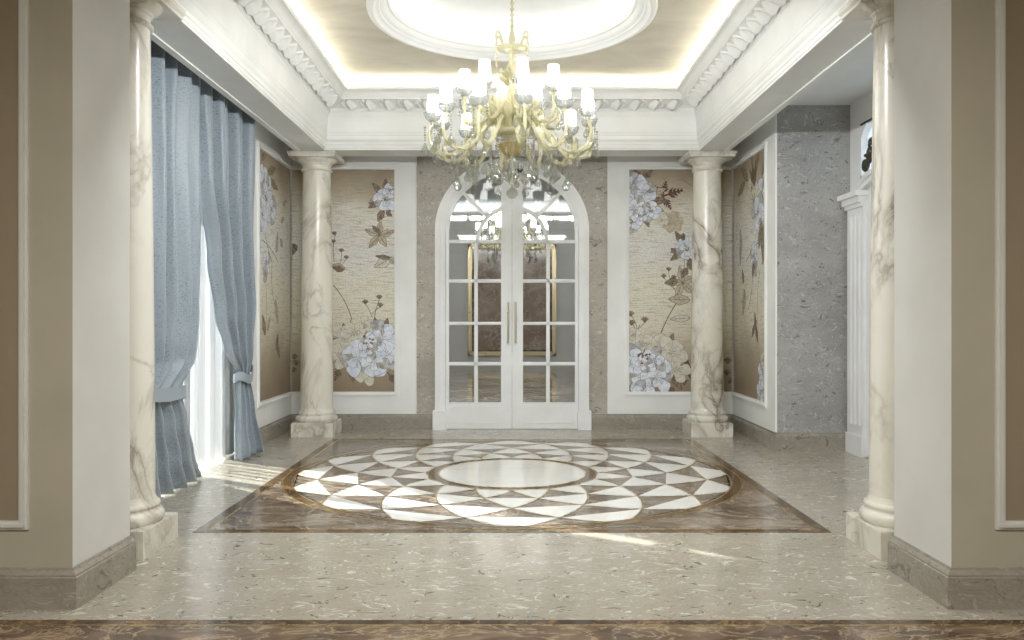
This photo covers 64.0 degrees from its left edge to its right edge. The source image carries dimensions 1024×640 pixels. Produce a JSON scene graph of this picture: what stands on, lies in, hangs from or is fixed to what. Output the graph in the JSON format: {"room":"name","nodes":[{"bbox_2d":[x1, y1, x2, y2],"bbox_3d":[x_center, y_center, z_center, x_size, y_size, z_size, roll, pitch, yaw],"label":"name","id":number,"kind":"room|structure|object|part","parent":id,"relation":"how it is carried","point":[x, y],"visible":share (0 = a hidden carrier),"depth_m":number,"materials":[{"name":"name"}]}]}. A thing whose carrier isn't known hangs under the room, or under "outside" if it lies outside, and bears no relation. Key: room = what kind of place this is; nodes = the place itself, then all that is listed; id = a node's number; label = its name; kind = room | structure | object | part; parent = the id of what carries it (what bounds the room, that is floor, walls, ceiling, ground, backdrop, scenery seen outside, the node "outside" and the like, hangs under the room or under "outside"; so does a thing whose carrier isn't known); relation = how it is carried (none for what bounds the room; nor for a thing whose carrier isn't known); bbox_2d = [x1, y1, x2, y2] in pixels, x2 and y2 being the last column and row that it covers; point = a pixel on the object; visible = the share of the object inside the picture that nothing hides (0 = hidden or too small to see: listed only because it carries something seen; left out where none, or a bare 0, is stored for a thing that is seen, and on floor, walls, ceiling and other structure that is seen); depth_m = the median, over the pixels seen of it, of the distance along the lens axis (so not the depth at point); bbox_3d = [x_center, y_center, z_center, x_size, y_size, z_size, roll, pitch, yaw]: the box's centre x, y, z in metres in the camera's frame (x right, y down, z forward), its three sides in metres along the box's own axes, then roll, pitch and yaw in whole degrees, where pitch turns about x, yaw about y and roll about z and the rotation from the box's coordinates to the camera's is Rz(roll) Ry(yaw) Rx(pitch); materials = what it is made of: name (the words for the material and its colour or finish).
{"room":"entrance hall","nodes":[
{"label":"entrance hall","id":0,"kind":"room"},
{"bbox_2d":[0,0,129,566],"bbox_3d":[-3.180,-0.500,4.133,2.240,3.700,0.575,0,0,0],"label":"wall","id":1,"kind":"structure","parent":0,"point":[79,50],"depth_m":3.92,"materials":[{"name":"paint"}]},
{"bbox_2d":[0,0,28,529],"bbox_3d":[-3.000,-0.350,3.833,1.472,2.672,0.024,0,0,0],"label":"panel","id":2,"kind":"object","parent":1,"relation":"attached to","point":[14,14],"visible":1,"depth_m":3.84,"materials":[{"name":"paint"}]},
{"bbox_2d":[0,535,136,609],"bbox_3d":[-3.112,1.258,4.114,2.176,0.185,0.611,0,0,0],"label":"baseboard","id":3,"kind":"structure","parent":1,"relation":"attached to","point":[21,588],"depth_m":3.82,"materials":[{"name":"stone"}]},
{"bbox_2d":[150,20,873,155],"bbox_3d":[0.000,-2.403,6.895,8.700,0.994,5.550,0,0,0],"label":"trim","id":4,"kind":"structure","parent":1,"relation":"attached to","point":[177,39],"depth_m":6.88,"materials":[{"name":"white paint"}]},
{"bbox_2d":[183,215,235,467],"bbox_3d":[-2.801,-0.407,6.800,0.091,3.485,3.000,0,0,0],"label":"sheer curtain","id":5,"kind":"object","parent":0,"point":[209,402],"visible":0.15,"depth_m":7.55,"materials":[{"name":"white fabric"}]},
{"bbox_2d":[473,211,500,263],"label":"chandelier","id":6,"kind":"object","parent":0,"point":[497,224],"depth_m":16.49,"materials":[{"name":"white glass"}]},
{"bbox_3d":[-0.400,-1.577,16.554,0.671,0.350,0.100,0,0,-8],"label":"arm","id":7,"kind":"part","parent":6,"relation":"part of","materials":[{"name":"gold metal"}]},
{"bbox_3d":[-0.323,-1.577,16.360,0.671,0.350,0.100,0,0,-38],"label":"arm","id":8,"kind":"part","parent":6,"relation":"part of","materials":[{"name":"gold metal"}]},
{"bbox_3d":[-0.243,-1.806,16.559,0.400,0.279,0.100,0,0,-12],"label":"arm","id":9,"kind":"part","parent":6,"relation":"part of","materials":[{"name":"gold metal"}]},
{"bbox_3d":[-0.259,-1.867,15.960,0.107,0.140,0.107,0,0,22],"label":"lamp shade","id":10,"kind":"part","parent":6,"relation":"part of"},
{"bbox_2d":[0,365,1023,639],"bbox_3d":[0.000,1.400,10.550,8.600,0.100,27.500,0,0,0],"label":"floor","id":11,"kind":"structure","parent":0,"point":[195,576],"depth_m":4.23,"materials":[{"name":"beige stone"}]},
{"bbox_2d":[130,0,185,559],"bbox_3d":[-2.305,-0.283,4.830,0.550,3.267,0.550,0,0,0],"label":"marble column","id":12,"kind":"structure","parent":11,"relation":"on","point":[152,528],"depth_m":4.75,"materials":[{"name":"beige stone"}]},
{"bbox_2d":[175,0,848,149],"bbox_3d":[0.000,-2.231,7.100,4.260,0.630,4.400,0,0,0],"label":"trim","id":13,"kind":"structure","parent":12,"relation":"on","point":[266,42],"depth_m":8.07,"materials":[{"name":"white paint"}]},
{"bbox_2d":[287,150,344,436],"bbox_3d":[-2.285,-0.283,9.600,0.550,3.267,0.550,0,0,0],"label":"marble column","id":14,"kind":"structure","parent":11,"relation":"on","point":[316,417],"depth_m":9.44,"materials":[{"name":"beige stone"}]},
{"bbox_2d":[192,439,831,532],"bbox_3d":[0.000,1.358,7.200,4.040,0.024,4.040,0,0,0],"label":"medallion","id":15,"kind":"object","parent":11,"relation":"on","point":[396,487],"visible":1,"depth_m":6.41,"materials":[{"name":"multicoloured stone"}]},
{"bbox_2d":[679,150,736,436],"bbox_3d":[2.285,-0.283,9.600,0.550,3.267,0.550,0,0,0],"label":"marble column","id":16,"kind":"structure","parent":11,"relation":"on","point":[707,417],"depth_m":9.44,"materials":[{"name":"beige stone"}]},
{"bbox_2d":[838,0,893,559],"bbox_3d":[2.305,-0.283,4.830,0.550,3.267,0.550,0,0,0],"label":"marble column","id":17,"kind":"structure","parent":11,"relation":"on","point":[871,528],"depth_m":4.75,"materials":[{"name":"beige stone"}]},
{"bbox_2d":[286,0,737,82],"bbox_3d":[0.000,-2.680,7.085,4.400,0.001,4.570,0,0,0],"label":"ceiling","id":18,"kind":"structure","parent":0,"point":[344,31],"depth_m":8.22,"materials":[{"name":"white paint"}]},
{"bbox_2d":[366,0,657,61],"bbox_3d":[0.000,-2.712,7.200,2.620,0.127,2.620,0,0,0],"label":"trim","id":19,"kind":"structure","parent":18,"relation":"attached to","point":[381,13],"depth_m":7.93,"materials":[{"name":"white paint"}]},
{"bbox_2d":[290,156,733,413],"bbox_3d":[0.000,-0.800,10.140,6.000,4.300,0.160,0,0,0],"label":"wall","id":20,"kind":"structure","parent":0,"point":[434,179],"depth_m":10.06,"materials":[{"name":"grey stone"}]},
{"bbox_2d":[259,414,432,443],"bbox_3d":[-1.990,1.258,9.212,2.060,0.185,1.696,0,0,0],"label":"baseboard","id":21,"kind":"structure","parent":20,"relation":"attached to","point":[268,432],"depth_m":10.02,"materials":[{"name":"stone"}]},
{"bbox_2d":[292,149,416,413],"bbox_3d":[-1.940,-0.463,10.039,1.541,3.254,0.042,0,0,0],"label":"mural panel","id":22,"kind":"object","parent":20,"relation":"attached to","point":[374,198],"visible":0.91,"depth_m":10.06,"materials":[{"name":"floral wallpaper"},{"name":"white paint"}]},
{"bbox_2d":[433,157,590,429],"bbox_3d":[0.000,-0.312,10.060,1.930,3.325,0.200,0,0,0],"label":"door","id":23,"kind":"structure","parent":20,"relation":"in","point":[511,412],"depth_m":10.04,"materials":[{"name":"paint"}]},
{"bbox_3d":[-0.407,-0.253,10.066,0.815,3.195,0.056,0,0,0],"label":"frame","id":24,"kind":"part","parent":23,"relation":"part of","materials":[{"name":"paint"}]},
{"bbox_3d":[-0.047,0.044,10.013,0.030,0.492,0.070,0,0,0],"label":"handle","id":25,"kind":"part","parent":23,"relation":"part of","materials":[{"name":"gold metal"}]},
{"bbox_3d":[0.044,0.044,10.013,0.030,0.492,0.070,0,0,0],"label":"handle","id":26,"kind":"part","parent":23,"relation":"part of","materials":[{"name":"gold metal"}]},
{"bbox_3d":[0.407,-0.253,10.066,0.815,3.195,0.056,0,0,0],"label":"frame","id":27,"kind":"part","parent":23,"relation":"part of","materials":[{"name":"paint"}]},
{"bbox_2d":[607,149,731,413],"bbox_3d":[1.940,-0.463,10.039,1.541,3.254,0.042,0,0,0],"label":"mural panel","id":28,"kind":"object","parent":20,"relation":"attached to","point":[650,198],"visible":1,"depth_m":10.05,"materials":[{"name":"white paint"}]},
{"bbox_2d":[591,414,844,450],"bbox_3d":[2.448,1.258,9.457,2.981,0.185,1.247,0,0,44],"label":"baseboard","id":29,"kind":"structure","parent":20,"relation":"attached to","point":[775,441],"depth_m":9.27,"materials":[{"name":"stone"}]},
{"bbox_2d":[389,0,634,43],"bbox_3d":[0.000,-2.917,7.100,4.600,0.465,4.800,0,0,0],"label":"ceiling","id":30,"kind":"structure","parent":0,"point":[469,20],"depth_m":8.12,"materials":[{"name":"white paint"}]},
{"bbox_2d":[422,0,599,198],"bbox_3d":[0.000,-2.055,7.200,1.559,2.005,1.559,0,0,0],"label":"chandelier","id":31,"kind":"object","parent":30,"relation":"hanging from","point":[506,111],"visible":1,"depth_m":7.06,"materials":[{"name":"gold glass"}]},
{"bbox_3d":[-0.683,-1.867,7.104,0.107,0.140,0.107,0,0,-8],"label":"lamp shade","id":32,"kind":"part","parent":31,"relation":"part of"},
{"bbox_2d":[431,110,434,119],"bbox_3d":[-0.683,-1.755,7.104,0.036,0.100,0.036,0,0,-8],"label":"socket","id":33,"kind":"object","parent":31,"relation":"attached to","point":[432,111],"depth_m":7.09,"materials":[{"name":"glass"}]},
{"bbox_3d":[-0.640,-1.867,7.458,0.107,0.140,0.107,0,0,22],"label":"lamp shade","id":34,"kind":"part","parent":31,"relation":"part of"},
{"bbox_2d":[444,100,447,109],"bbox_3d":[-0.544,-1.755,6.775,0.036,0.100,0.036,0,0,-38],"label":"socket","id":35,"kind":"object","parent":31,"relation":"attached to","point":[445,101],"depth_m":6.76,"materials":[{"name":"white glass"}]},
{"bbox_3d":[-0.544,-1.867,6.775,0.107,0.140,0.107,0,0,-38],"label":"lamp shade","id":36,"kind":"part","parent":31,"relation":"part of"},
{"bbox_3d":[-0.411,-2.087,7.113,0.107,0.140,0.107,0,0,-12],"label":"lamp shade","id":37,"kind":"part","parent":31,"relation":"part of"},
{"bbox_3d":[-0.400,-1.577,7.154,0.671,0.350,0.100,0,0,-8],"label":"arm","id":38,"kind":"part","parent":31,"relation":"part of","materials":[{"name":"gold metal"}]},
{"bbox_3d":[-0.425,-1.867,7.744,0.107,0.140,0.107,0,0,-38],"label":"lamp shade","id":39,"kind":"part","parent":31,"relation":"part of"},
{"bbox_3d":[-0.369,-1.577,7.360,0.671,0.350,0.100,0,0,22],"label":"arm","id":40,"kind":"part","parent":31,"relation":"part of","materials":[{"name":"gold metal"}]},
{"bbox_3d":[-0.352,-2.087,7.429,0.107,0.140,0.107,0,0,33],"label":"lamp shade","id":41,"kind":"part","parent":31,"relation":"part of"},
{"bbox_3d":[-0.201,-1.806,7.343,0.400,0.279,0.100,0,0,33],"label":"arm","id":42,"kind":"part","parent":31,"relation":"part of","materials":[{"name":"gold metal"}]},
{"bbox_3d":[-0.323,-1.577,6.960,0.671,0.350,0.100,0,0,-38],"label":"arm","id":43,"kind":"part","parent":31,"relation":"part of","materials":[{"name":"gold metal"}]},
{"bbox_3d":[-0.240,-1.577,7.523,0.100,0.350,0.671,0,0,-38],"label":"arm","id":44,"kind":"part","parent":31,"relation":"part of","materials":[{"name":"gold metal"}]},
{"bbox_3d":[-0.259,-1.867,6.560,0.107,0.140,0.107,0,0,22],"label":"lamp shade","id":45,"kind":"part","parent":31,"relation":"part of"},
{"bbox_2d":[477,93,481,102],"bbox_3d":[-0.259,-1.755,6.560,0.036,0.100,0.036,0,0,22],"label":"socket","id":46,"kind":"object","parent":31,"relation":"attached to","point":[479,99],"depth_m":6.55,"materials":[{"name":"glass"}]},
{"bbox_3d":[-0.243,-1.806,7.159,0.400,0.279,0.100,0,0,-12],"label":"arm","id":47,"kind":"part","parent":31,"relation":"part of","materials":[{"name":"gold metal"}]},
{"bbox_3d":[-0.229,-2.087,6.848,0.107,0.140,0.107,0,0,33],"label":"lamp shade","id":48,"kind":"part","parent":31,"relation":"part of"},
{"bbox_3d":[-0.160,-1.577,6.831,0.100,0.350,0.671,0,0,22],"label":"arm","id":49,"kind":"part","parent":31,"relation":"part of","materials":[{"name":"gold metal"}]},
{"bbox_3d":[-0.143,-1.806,6.999,0.100,0.279,0.400,0,0,33],"label":"arm","id":50,"kind":"part","parent":31,"relation":"part of","materials":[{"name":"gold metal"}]},
{"bbox_3d":[-0.087,-2.087,7.611,0.107,0.140,0.107,0,0,-12],"label":"lamp shade","id":51,"kind":"part","parent":31,"relation":"part of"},
{"bbox_3d":[-0.046,-1.577,7.600,0.100,0.350,0.671,0,0,-8],"label":"arm","id":52,"kind":"part","parent":31,"relation":"part of","materials":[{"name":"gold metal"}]},
{"bbox_2d":[499,76,508,86],"bbox_3d":[-0.066,-2.106,7.248,0.096,0.118,0.118,0,0,36],"label":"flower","id":53,"kind":"object","parent":31,"relation":"on","point":[504,79],"depth_m":7.22,"materials":[{"name":"gold metal"}]},
{"bbox_2d":[499,66,510,79],"bbox_3d":[-0.066,-2.146,7.152,0.096,0.118,0.118,0,0,-36],"label":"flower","id":54,"kind":"object","parent":31,"relation":"on","point":[506,75],"depth_m":7.15,"materials":[{"name":"gold metal"}]},
{"bbox_3d":[0.000,-2.060,7.200,0.189,1.020,0.189,0,0,0],"label":"stem","id":55,"kind":"part","parent":31,"relation":"part of","materials":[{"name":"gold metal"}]},
{"bbox_3d":[0.000,-2.804,7.200,0.150,0.508,0.150,0,0,0],"label":"suspension rod","id":56,"kind":"part","parent":31,"relation":"part of","materials":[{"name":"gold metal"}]},
{"bbox_3d":[0.000,-2.362,7.200,0.273,0.035,0.273,0,0,18],"label":"crown plate","id":57,"kind":"part","parent":31,"relation":"part of","materials":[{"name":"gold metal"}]},
{"bbox_3d":[0.000,-1.476,7.200,0.242,0.123,0.242,0,0,0],"label":"lamp shade","id":58,"kind":"part","parent":31,"relation":"part of","materials":[{"name":"orange glass"}]},
{"bbox_3d":[0.000,-1.623,7.200,0.406,0.045,0.406,0,0,0],"label":"arm plate","id":59,"kind":"part","parent":31,"relation":"part of","materials":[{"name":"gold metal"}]},
{"bbox_2d":[508,71,517,83],"bbox_3d":[0.025,-2.106,7.122,0.118,0.118,0.096,0,0,-18],"label":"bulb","id":60,"kind":"object","parent":31,"relation":"on","point":[510,73],"depth_m":7.13,"materials":[{"name":"white glass"}]},
{"bbox_3d":[0.041,-1.806,6.957,0.100,0.279,0.400,0,0,-12],"label":"arm","id":61,"kind":"part","parent":31,"relation":"part of","materials":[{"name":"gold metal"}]},
{"bbox_3d":[0.046,-1.577,6.800,0.100,0.350,0.671,0,0,-8],"label":"arm","id":62,"kind":"part","parent":31,"relation":"part of","materials":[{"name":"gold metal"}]},
{"bbox_3d":[0.087,-2.087,6.789,0.107,0.140,0.107,0,0,-12],"label":"lamp shade","id":63,"kind":"part","parent":31,"relation":"part of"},
{"bbox_3d":[0.096,-1.867,6.517,0.107,0.140,0.107,0,0,-8],"label":"lamp shade","id":64,"kind":"part","parent":31,"relation":"part of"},
{"bbox_2d":[522,92,525,101],"bbox_3d":[0.096,-1.755,6.517,0.036,0.100,0.036,0,0,-8],"label":"socket","id":65,"kind":"object","parent":31,"relation":"attached to","point":[524,93],"depth_m":6.51,"materials":[{"name":"white plastic"}]},
{"bbox_3d":[0.160,-1.577,7.569,0.100,0.350,0.671,0,0,22],"label":"arm","id":66,"kind":"part","parent":31,"relation":"part of","materials":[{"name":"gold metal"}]},
{"bbox_3d":[0.229,-2.087,7.552,0.107,0.140,0.107,0,0,33],"label":"lamp shade","id":67,"kind":"part","parent":31,"relation":"part of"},
{"bbox_3d":[0.201,-1.806,7.057,0.400,0.279,0.100,0,0,33],"label":"arm","id":68,"kind":"part","parent":31,"relation":"part of","materials":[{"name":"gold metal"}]},
{"bbox_3d":[0.240,-1.577,6.877,0.100,0.350,0.671,0,0,-38],"label":"arm","id":69,"kind":"part","parent":31,"relation":"part of","materials":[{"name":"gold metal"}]},
{"bbox_3d":[0.243,-1.806,7.241,0.400,0.279,0.100,0,0,-12],"label":"arm","id":70,"kind":"part","parent":31,"relation":"part of","materials":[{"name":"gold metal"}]},
{"bbox_3d":[0.323,-1.577,7.440,0.671,0.350,0.100,0,0,-38],"label":"arm","id":71,"kind":"part","parent":31,"relation":"part of","materials":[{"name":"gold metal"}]},
{"bbox_3d":[0.352,-2.087,6.971,0.107,0.140,0.107,0,0,33],"label":"lamp shade","id":72,"kind":"part","parent":31,"relation":"part of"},
{"bbox_2d":[551,80,555,89],"bbox_3d":[0.352,-1.975,6.971,0.036,0.100,0.036,0,0,33],"label":"bulb","id":73,"kind":"object","parent":31,"relation":"attached to","point":[553,82],"depth_m":6.96,"materials":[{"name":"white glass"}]},
{"bbox_3d":[0.411,-2.087,7.287,0.107,0.140,0.107,0,0,-12],"label":"lamp shade","id":74,"kind":"part","parent":31,"relation":"part of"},
{"bbox_3d":[0.369,-1.577,7.040,0.671,0.350,0.100,0,0,22],"label":"arm","id":75,"kind":"part","parent":31,"relation":"part of","materials":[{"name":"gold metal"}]},
{"bbox_3d":[0.400,-1.577,7.246,0.671,0.350,0.100,0,0,-8],"label":"arm","id":76,"kind":"part","parent":31,"relation":"part of","materials":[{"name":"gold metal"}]},
{"bbox_3d":[0.425,-1.867,6.656,0.107,0.140,0.107,0,0,-38],"label":"lamp shade","id":77,"kind":"part","parent":31,"relation":"part of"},
{"bbox_2d":[562,96,566,105],"bbox_3d":[0.425,-1.755,6.656,0.036,0.100,0.036,0,0,-38],"label":"bulb","id":78,"kind":"object","parent":31,"relation":"attached to","point":[564,98],"depth_m":6.65,"materials":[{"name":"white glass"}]},
{"bbox_3d":[0.544,-1.867,7.625,0.107,0.140,0.107,0,0,-38],"label":"lamp shade","id":79,"kind":"part","parent":31,"relation":"part of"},
{"bbox_3d":[0.640,-1.867,6.941,0.107,0.140,0.107,0,0,22],"label":"lamp shade","id":80,"kind":"part","parent":31,"relation":"part of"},
{"bbox_2d":[585,106,589,114],"bbox_3d":[0.640,-1.755,6.941,0.036,0.100,0.036,0,0,22],"label":"bulb","id":81,"kind":"object","parent":31,"relation":"attached to","point":[587,112],"depth_m":6.93,"materials":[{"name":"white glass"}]},
{"bbox_3d":[0.683,-1.867,7.296,0.107,0.140,0.107,0,0,-8],"label":"lamp shade","id":82,"kind":"part","parent":31,"relation":"part of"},
{"bbox_2d":[449,204,574,361],"bbox_3d":[0.000,-1.250,17.185,7.200,5.200,13.930,0,0,0],"label":"wall","id":83,"kind":"structure","parent":0,"point":[455,259],"depth_m":24.00,"materials":[{"name":"white paint"}]},
{"bbox_2d":[468,244,555,355],"bbox_3d":[0.000,-0.550,23.945,2.580,3.240,0.110,0,0,0],"label":"marble panel","id":84,"kind":"object","parent":83,"relation":"attached to","point":[489,294],"visible":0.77,"depth_m":23.95,"materials":[{"name":"brown stone"}]},
{"bbox_2d":[449,212,574,239],"bbox_3d":[0.000,-2.670,17.130,6.700,0.800,13.740,0,0,0],"label":"trim","id":85,"kind":"structure","parent":83,"relation":"attached to","point":[462,224],"depth_m":23.80,"materials":[{"name":"white paint"}]},
{"bbox_2d":[449,252,574,347],"bbox_3d":[0.000,-0.550,23.985,3.800,2.800,0.030,0,0,0],"label":"trim","id":86,"kind":"structure","parent":83,"relation":"attached to","point":[449,252],"depth_m":23.97,"materials":[{"name":"white paint"}]},
{"bbox_2d":[457,174,566,203],"bbox_3d":[0.000,-3.435,17.105,7.200,0.130,14.090,0,0,0],"label":"ceiling","id":87,"kind":"structure","parent":0,"point":[482,192],"depth_m":21.85,"materials":[{"name":"white paint"}]},
{"bbox_2d":[523,213,550,254],"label":"chandelier","id":88,"kind":"object","parent":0,"point":[533,225],"depth_m":16.41,"materials":[{"name":"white glass"}]},
{"bbox_3d":[0.201,-1.806,16.457,0.400,0.279,0.100,0,0,33],"label":"arm","id":89,"kind":"part","parent":88,"relation":"part of","materials":[{"name":"gold metal"}]},
{"bbox_3d":[0.240,-1.577,16.277,0.100,0.350,0.671,0,0,-38],"label":"arm","id":90,"kind":"part","parent":88,"relation":"part of","materials":[{"name":"gold metal"}]},
{"bbox_3d":[0.425,-1.867,16.056,0.107,0.140,0.107,0,0,-38],"label":"lamp shade","id":91,"kind":"part","parent":88,"relation":"part of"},
{"bbox_3d":[0.369,-1.577,16.440,0.671,0.350,0.100,0,0,22],"label":"arm","id":92,"kind":"part","parent":88,"relation":"part of","materials":[{"name":"gold metal"}]},
{"bbox_2d":[777,105,849,432],"bbox_3d":[3.167,-0.450,9.230,0.895,3.600,1.660,0,0,0],"label":"wall","id":93,"kind":"structure","parent":0,"point":[813,141],"depth_m":8.40,"materials":[{"name":"grey stone"}]},
{"bbox_2d":[731,115,776,431],"bbox_3d":[2.699,-0.463,9.226,0.042,3.254,1.628,0,0,0],"label":"mural panel","id":94,"kind":"object","parent":93,"relation":"attached to","point":[754,396],"visible":1,"depth_m":9.09,"materials":[{"name":"white paint"}]},
{"bbox_3d":[2.699,-0.470,9.355,0.041,2.840,1.360,0,0,0],"label":"moulding","id":95,"kind":"part","parent":94,"relation":"part of","materials":[{"name":"white paint"}]},
{"bbox_2d":[789,39,873,104],"bbox_3d":[0.223,-2.270,7.200,6.885,0.160,6.000,0,0,0],"label":"ceiling","id":96,"kind":"structure","parent":0,"point":[852,80],"depth_m":7.66,"materials":[{"name":"white paint"}]},
{"bbox_2d":[150,39,201,498],"bbox_3d":[-2.636,-0.407,5.983,0.230,3.487,1.916,0,0,0],"label":"curtain","id":97,"kind":"object","parent":96,"relation":"hanging from","point":[175,89],"visible":0.45,"depth_m":6.26,"materials":[{"name":"fabric"}]},
{"bbox_2d":[200,79,263,460],"bbox_3d":[-2.616,-0.407,7.633,0.247,3.486,1.398,0,0,0],"label":"curtain","id":98,"kind":"object","parent":96,"relation":"hanging from","point":[227,133],"visible":0.95,"depth_m":7.62,"materials":[{"name":"fabric"}]},
{"bbox_2d":[850,91,872,199],"bbox_3d":[3.565,-0.500,6.350,0.200,3.700,4.300,0,0,0],"label":"wall","id":99,"kind":"structure","parent":0,"point":[861,110],"depth_m":8.20,"materials":[{"name":"white paint"}]},
{"bbox_2d":[837,126,871,457],"bbox_3d":[3.430,-0.300,7.048,0.210,3.300,2.685,0,0,0],"label":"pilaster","id":100,"kind":"structure","parent":99,"relation":"in","point":[857,205],"depth_m":8.06,"materials":[{"name":"paint"}]},
{"bbox_3d":[3.420,-1.315,7.050,0.090,0.290,2.100,0,0,0],"label":"arch moulding","id":101,"kind":"part","parent":100,"relation":"part of","materials":[{"name":"paint"}]},
{"bbox_3d":[3.530,-1.660,7.070,0.010,0.580,2.180,0,0,0],"label":"frosted pane","id":102,"kind":"part","parent":100,"relation":"part of","materials":[{"name":"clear glass"}]},
{"bbox_2d":[860,118,871,125],"bbox_3d":[3.469,-1.916,7.996,0.036,0.030,0.248,0,0,0],"label":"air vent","id":103,"kind":"object","parent":99,"relation":"in","point":[869,120],"depth_m":8.00,"materials":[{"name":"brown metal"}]},
{"bbox_2d":[862,137,871,171],"bbox_3d":[3.469,-1.591,7.973,0.036,0.311,0.202,0,0,0],"label":"sculpture","id":104,"kind":"object","parent":99,"relation":"in","point":[866,162],"depth_m":7.97,"materials":[{"name":"brown metal"}]},
{"bbox_2d":[894,0,1023,566],"bbox_3d":[3.180,-0.500,4.133,2.240,3.700,0.575,0,0,0],"label":"wall","id":105,"kind":"structure","parent":0,"point":[944,50],"depth_m":3.89,"materials":[{"name":"paint"}]},
{"bbox_2d":[887,535,1023,609],"bbox_3d":[3.112,1.258,4.114,2.176,0.185,0.611,0,0,0],"label":"baseboard","id":106,"kind":"structure","parent":105,"relation":"attached to","point":[953,588],"depth_m":3.82,"materials":[{"name":"stone"}]},
{"bbox_2d":[995,0,1023,529],"bbox_3d":[3.000,-0.350,3.833,1.472,2.672,0.024,0,0,0],"label":"panel","id":107,"kind":"object","parent":105,"relation":"attached to","point":[1009,14],"visible":1,"depth_m":3.84,"materials":[{"name":"paint"}]},
{"bbox_3d":[-2.970,-0.450,9.230,0.500,3.600,1.660,0,0,0],"label":"wall","id":108,"kind":"structure","parent":0,"visible":0},
{"bbox_2d":[250,120,292,427],"bbox_3d":[-2.699,-0.463,9.226,0.042,3.254,1.628,0,0,0],"label":"mural panel","id":109,"kind":"object","parent":108,"relation":"attached to","point":[270,384],"visible":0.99,"depth_m":9.23,"materials":[{"name":"white paint"}]}
]}

